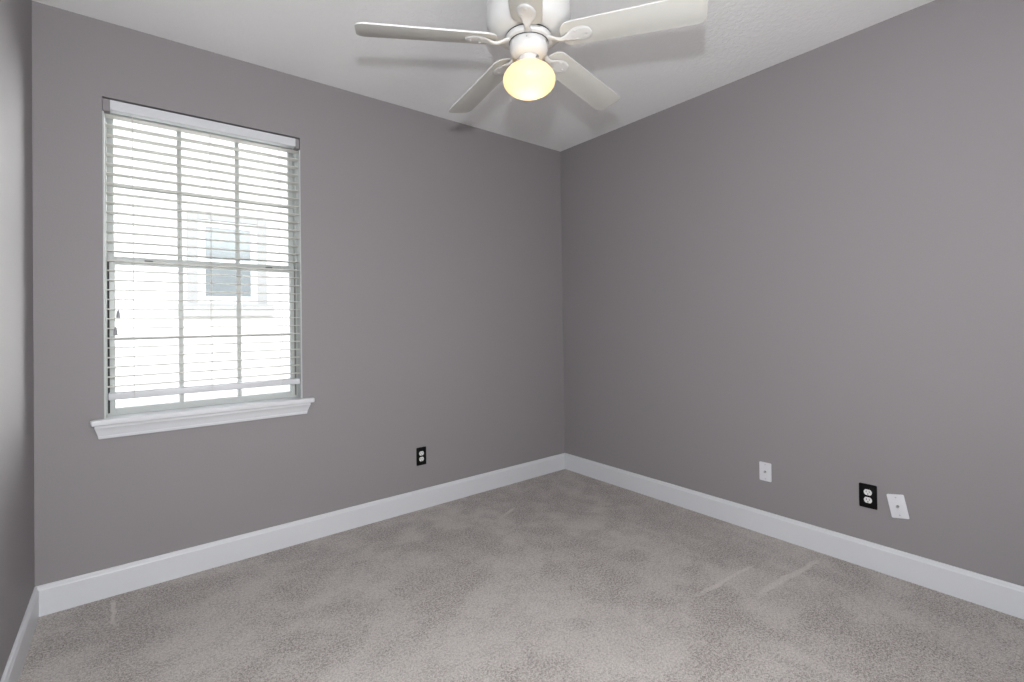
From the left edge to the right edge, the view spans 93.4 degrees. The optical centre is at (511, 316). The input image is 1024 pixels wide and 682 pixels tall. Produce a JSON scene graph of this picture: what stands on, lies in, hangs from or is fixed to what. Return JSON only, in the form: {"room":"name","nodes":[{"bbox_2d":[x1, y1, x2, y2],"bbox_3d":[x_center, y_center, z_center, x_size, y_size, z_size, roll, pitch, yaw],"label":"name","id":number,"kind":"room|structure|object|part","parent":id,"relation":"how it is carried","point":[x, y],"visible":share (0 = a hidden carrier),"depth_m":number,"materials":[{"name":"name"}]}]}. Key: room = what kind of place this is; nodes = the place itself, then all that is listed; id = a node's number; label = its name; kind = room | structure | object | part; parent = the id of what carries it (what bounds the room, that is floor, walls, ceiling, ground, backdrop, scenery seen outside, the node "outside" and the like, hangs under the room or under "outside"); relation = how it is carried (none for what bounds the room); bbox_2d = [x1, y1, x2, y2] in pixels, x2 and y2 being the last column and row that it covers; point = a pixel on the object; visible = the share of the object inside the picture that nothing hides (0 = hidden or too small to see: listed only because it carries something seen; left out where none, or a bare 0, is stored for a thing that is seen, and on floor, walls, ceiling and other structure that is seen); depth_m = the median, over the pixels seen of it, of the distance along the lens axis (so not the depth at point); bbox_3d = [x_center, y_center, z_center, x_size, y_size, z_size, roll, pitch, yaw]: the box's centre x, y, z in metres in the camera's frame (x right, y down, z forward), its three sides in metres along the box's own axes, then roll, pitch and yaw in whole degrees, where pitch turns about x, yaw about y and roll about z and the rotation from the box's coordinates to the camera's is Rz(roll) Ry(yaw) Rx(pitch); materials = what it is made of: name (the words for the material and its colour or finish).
{"room":"empty bedroom","nodes":[
{"label":"empty bedroom","id":0,"kind":"room"},
{"bbox_2d":[0,0,34,680],"bbox_3d":[-0.995,-0.022,0.554,0.200,2.840,3.900,0,-1,-38],"label":"wall","id":1,"kind":"structure","parent":0,"point":[17,545],"depth_m":1.81,"materials":[{"name":"grey paint"}]},
{"bbox_2d":[0,587,38,681],"bbox_3d":[-0.894,1.231,0.610,0.014,0.132,3.900,0,-1,-38],"label":"baseboard","id":2,"kind":"structure","parent":1,"relation":"attached to","point":[12,672],"depth_m":1.83,"materials":[{"name":"white paint"}]},
{"bbox_2d":[32,1,564,586],"bbox_3d":[-0.906,0.000,3.240,3.674,2.840,0.200,0,-1,-38],"label":"wall","id":3,"kind":"structure","parent":0,"point":[431,245],"depth_m":2.93,"materials":[{"name":"grey paint"}]},
{"bbox_2d":[90,111,314,438],"bbox_3d":[-1.626,-0.238,2.622,1.004,1.630,0.191,0,-1,-38],"label":"window","id":4,"kind":"structure","parent":3,"relation":"in","point":[151,418],"depth_m":2.56,"materials":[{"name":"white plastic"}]},
{"bbox_3d":[-1.683,-0.648,2.681,0.869,0.764,0.028,0,-1,-38],"label":"sash frame","id":5,"kind":"part","parent":4,"relation":"part of","materials":[{"name":"white plastic"}]},
{"bbox_2d":[102,98,299,399],"bbox_3d":[-1.609,-0.325,2.591,0.891,1.449,0.070,0,-1,-38],"label":"window blind","id":6,"kind":"object","parent":4,"relation":"attached to","point":[109,106],"visible":1,"depth_m":2.55,"materials":[{"name":"white plastic"}]},
{"bbox_3d":[-1.911,-0.463,2.322,0.002,1.054,0.004,0,-1,-38],"label":"pull cord","id":7,"kind":"part","parent":6,"relation":"part of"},
{"bbox_3d":[-1.903,-0.504,2.329,0.002,0.971,0.004,0,-1,-38],"label":"pull cord","id":8,"kind":"part","parent":6,"relation":"part of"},
{"bbox_3d":[-1.874,-0.296,2.390,0.002,1.384,0.056,0,-1,-38],"label":"ladder cord","id":9,"kind":"part","parent":6,"relation":"part of","materials":[{"name":"white fabric"}]},
{"bbox_3d":[-1.602,0.383,2.593,0.866,0.032,0.054,0,-1,-38],"label":"rail","id":10,"kind":"part","parent":6,"relation":"part of","materials":[{"name":"white plastic"}]},
{"bbox_3d":[-1.617,-0.298,2.594,0.002,1.384,0.056,0,-1,-38],"label":"ladder cord","id":11,"kind":"part","parent":6,"relation":"part of","materials":[{"name":"white fabric"}]},
{"bbox_3d":[-1.345,-0.299,2.808,0.002,1.384,0.056,0,-1,-38],"label":"ladder cord","id":12,"kind":"part","parent":6,"relation":"part of","materials":[{"name":"white fabric"}]},
{"bbox_3d":[-1.651,0.089,2.648,0.853,0.772,0.030,0,-1,-38],"label":"sash frame","id":13,"kind":"part","parent":4,"relation":"part of","materials":[{"name":"white plastic"}]},
{"bbox_3d":[-1.595,0.497,2.590,1.004,0.028,0.124,0,-1,-38],"label":"sill","id":14,"kind":"part","parent":4,"relation":"part of","materials":[{"name":"white paint"}]},
{"bbox_2d":[36,453,564,616],"bbox_3d":[-0.822,1.252,3.145,3.274,0.132,0.014,0,-1,-38],"label":"baseboard","id":15,"kind":"structure","parent":3,"relation":"attached to","point":[64,594],"depth_m":2.69,"materials":[{"name":"white paint"}]},
{"bbox_2d":[416,446,425,465],"bbox_3d":[-0.622,0.959,3.314,0.072,0.121,0.007,0,-1,-38],"label":"wall outlet","id":16,"kind":"object","parent":3,"relation":"attached to","point":[421,451],"visible":1,"depth_m":3.31,"materials":[{"name":"black plastic"}]},
{"bbox_2d":[32,0,933,151],"bbox_3d":[0.718,-1.560,1.176,3.674,0.200,5.500,0,-1,-38],"label":"ceiling","id":17,"kind":"structure","parent":0,"point":[651,73],"depth_m":2.57,"materials":[{"name":"white paint"}]},
{"bbox_2d":[354,0,707,112],"bbox_3d":[0.062,-1.159,1.970,1.277,0.571,1.263,0,-1,-38],"label":"ceiling fan","id":18,"kind":"object","parent":17,"relation":"hanging from","point":[527,29],"visible":1,"depth_m":1.85,"materials":[{"name":"white metal"}]},
{"bbox_3d":[-0.320,-1.075,1.839,0.531,0.006,0.133,-4,13,-14],"label":"blade","id":19,"kind":"part","parent":18,"relation":"part of","materials":[{"name":"white laminate"}]},
{"bbox_3d":[-0.141,-1.074,2.272,0.133,0.006,0.531,-15,4,-32],"label":"blade","id":20,"kind":"part","parent":18,"relation":"part of","materials":[{"name":"white laminate"}]},
{"bbox_3d":[0.036,-1.083,1.536,0.133,0.006,0.531,12,3,4],"label":"blade","id":21,"kind":"part","parent":18,"relation":"part of","materials":[{"name":"white"}]},
{"bbox_3d":[0.069,-0.942,1.931,0.209,0.137,0.209,0,-1,-38],"label":"light globe","id":22,"kind":"part","parent":18,"relation":"part of","materials":[{"name":"beige glass"}]},
{"bbox_3d":[0.325,-1.081,2.236,0.133,0.006,0.531,-17,-14,39],"label":"blade","id":23,"kind":"part","parent":18,"relation":"part of","materials":[{"name":"white laminate"}]},
{"bbox_3d":[0.435,-1.086,1.781,0.531,0.006,0.133,2,-12,22],"label":"blade","id":24,"kind":"part","parent":18,"relation":"part of","materials":[{"name":"white laminate"}]},
{"bbox_2d":[19,469,1023,681],"bbox_3d":[0.758,1.329,1.151,3.274,0.100,5.100,0,-1,-38],"label":"floor","id":25,"kind":"structure","parent":0,"point":[564,575],"depth_m":2.11,"materials":[{"name":"grey carpet"}]},
{"bbox_2d":[560,0,1023,586],"bbox_3d":[1.728,-0.041,2.711,0.200,2.840,3.900,0,-1,-38],"label":"wall","id":26,"kind":"structure","parent":0,"point":[809,265],"depth_m":2.58,"materials":[{"name":"grey paint"}]},
{"bbox_2d":[759,461,771,481],"bbox_3d":[1.491,0.916,2.845,0.017,0.108,0.067,0,-1,-38],"label":"plate","id":27,"kind":"object","parent":26,"relation":"attached to","point":[765,471],"visible":1,"depth_m":2.85,"materials":[{"name":"white plastic"}]},
{"bbox_2d":[565,453,1023,618],"bbox_3d":[1.662,1.213,2.634,0.014,0.132,3.900,0,-1,-38],"label":"baseboard","id":28,"kind":"structure","parent":26,"relation":"attached to","point":[1002,596],"depth_m":2.56,"materials":[{"name":"white paint"}]},
{"bbox_2d":[859,483,877,509],"bbox_3d":[1.808,0.912,2.452,0.007,0.119,0.076,0,-1,-38],"label":"wall outlet","id":29,"kind":"object","parent":26,"relation":"attached to","point":[867,493],"visible":1,"depth_m":2.45,"materials":[{"name":"black plastic"}]},
{"bbox_2d":[864,497,871,502],"bbox_3d":[1.807,0.932,2.451,0.003,0.028,0.034,0,-1,-38],"label":"socket","id":30,"kind":"object","parent":29,"relation":"attached to","point":[866,499],"depth_m":2.45,"materials":[{"name":"white plastic"}]},
{"bbox_2d":[864,489,871,495],"bbox_3d":[1.806,0.893,2.451,0.003,0.028,0.034,0,-1,-38],"label":"socket","id":31,"kind":"object","parent":29,"relation":"attached to","point":[867,492],"depth_m":2.45,"materials":[{"name":"white plastic"}]},
{"bbox_2d":[887,494,908,518],"bbox_3d":[1.880,0.927,2.354,0.017,0.122,0.088,0,-1,-38],"label":"plate","id":32,"kind":"object","parent":26,"relation":"attached to","point":[897,504],"visible":1,"depth_m":2.35,"materials":[{"name":"white plastic"}]},
{"label":"outside","id":33,"kind":"structure","parent":0,"visible":0},
{"bbox_3d":[-3.021,1.757,6.952,22.000,0.150,8.300,0,-1,-38],"label":"ground","id":34,"kind":"structure","parent":33,"visible":0},
{"bbox_2d":[109,119,289,407],"bbox_3d":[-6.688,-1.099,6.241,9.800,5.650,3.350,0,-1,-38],"label":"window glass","id":35,"kind":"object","parent":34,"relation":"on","point":[229,317],"visible":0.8,"depth_m":6.30,"materials":[{"name":"clear glass"}]},
{"bbox_3d":[-3.841,-0.971,6.538,0.530,0.420,0.006,0,-1,-38],"label":"pane","id":36,"kind":"part","parent":35,"relation":"part of","materials":[{"name":"clear glass"}]},
{"bbox_3d":[-3.835,-0.486,6.534,0.530,0.430,0.006,0,-1,-38],"label":"pane","id":37,"kind":"part","parent":35,"relation":"part of","materials":[{"name":"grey glass"}]}
]}

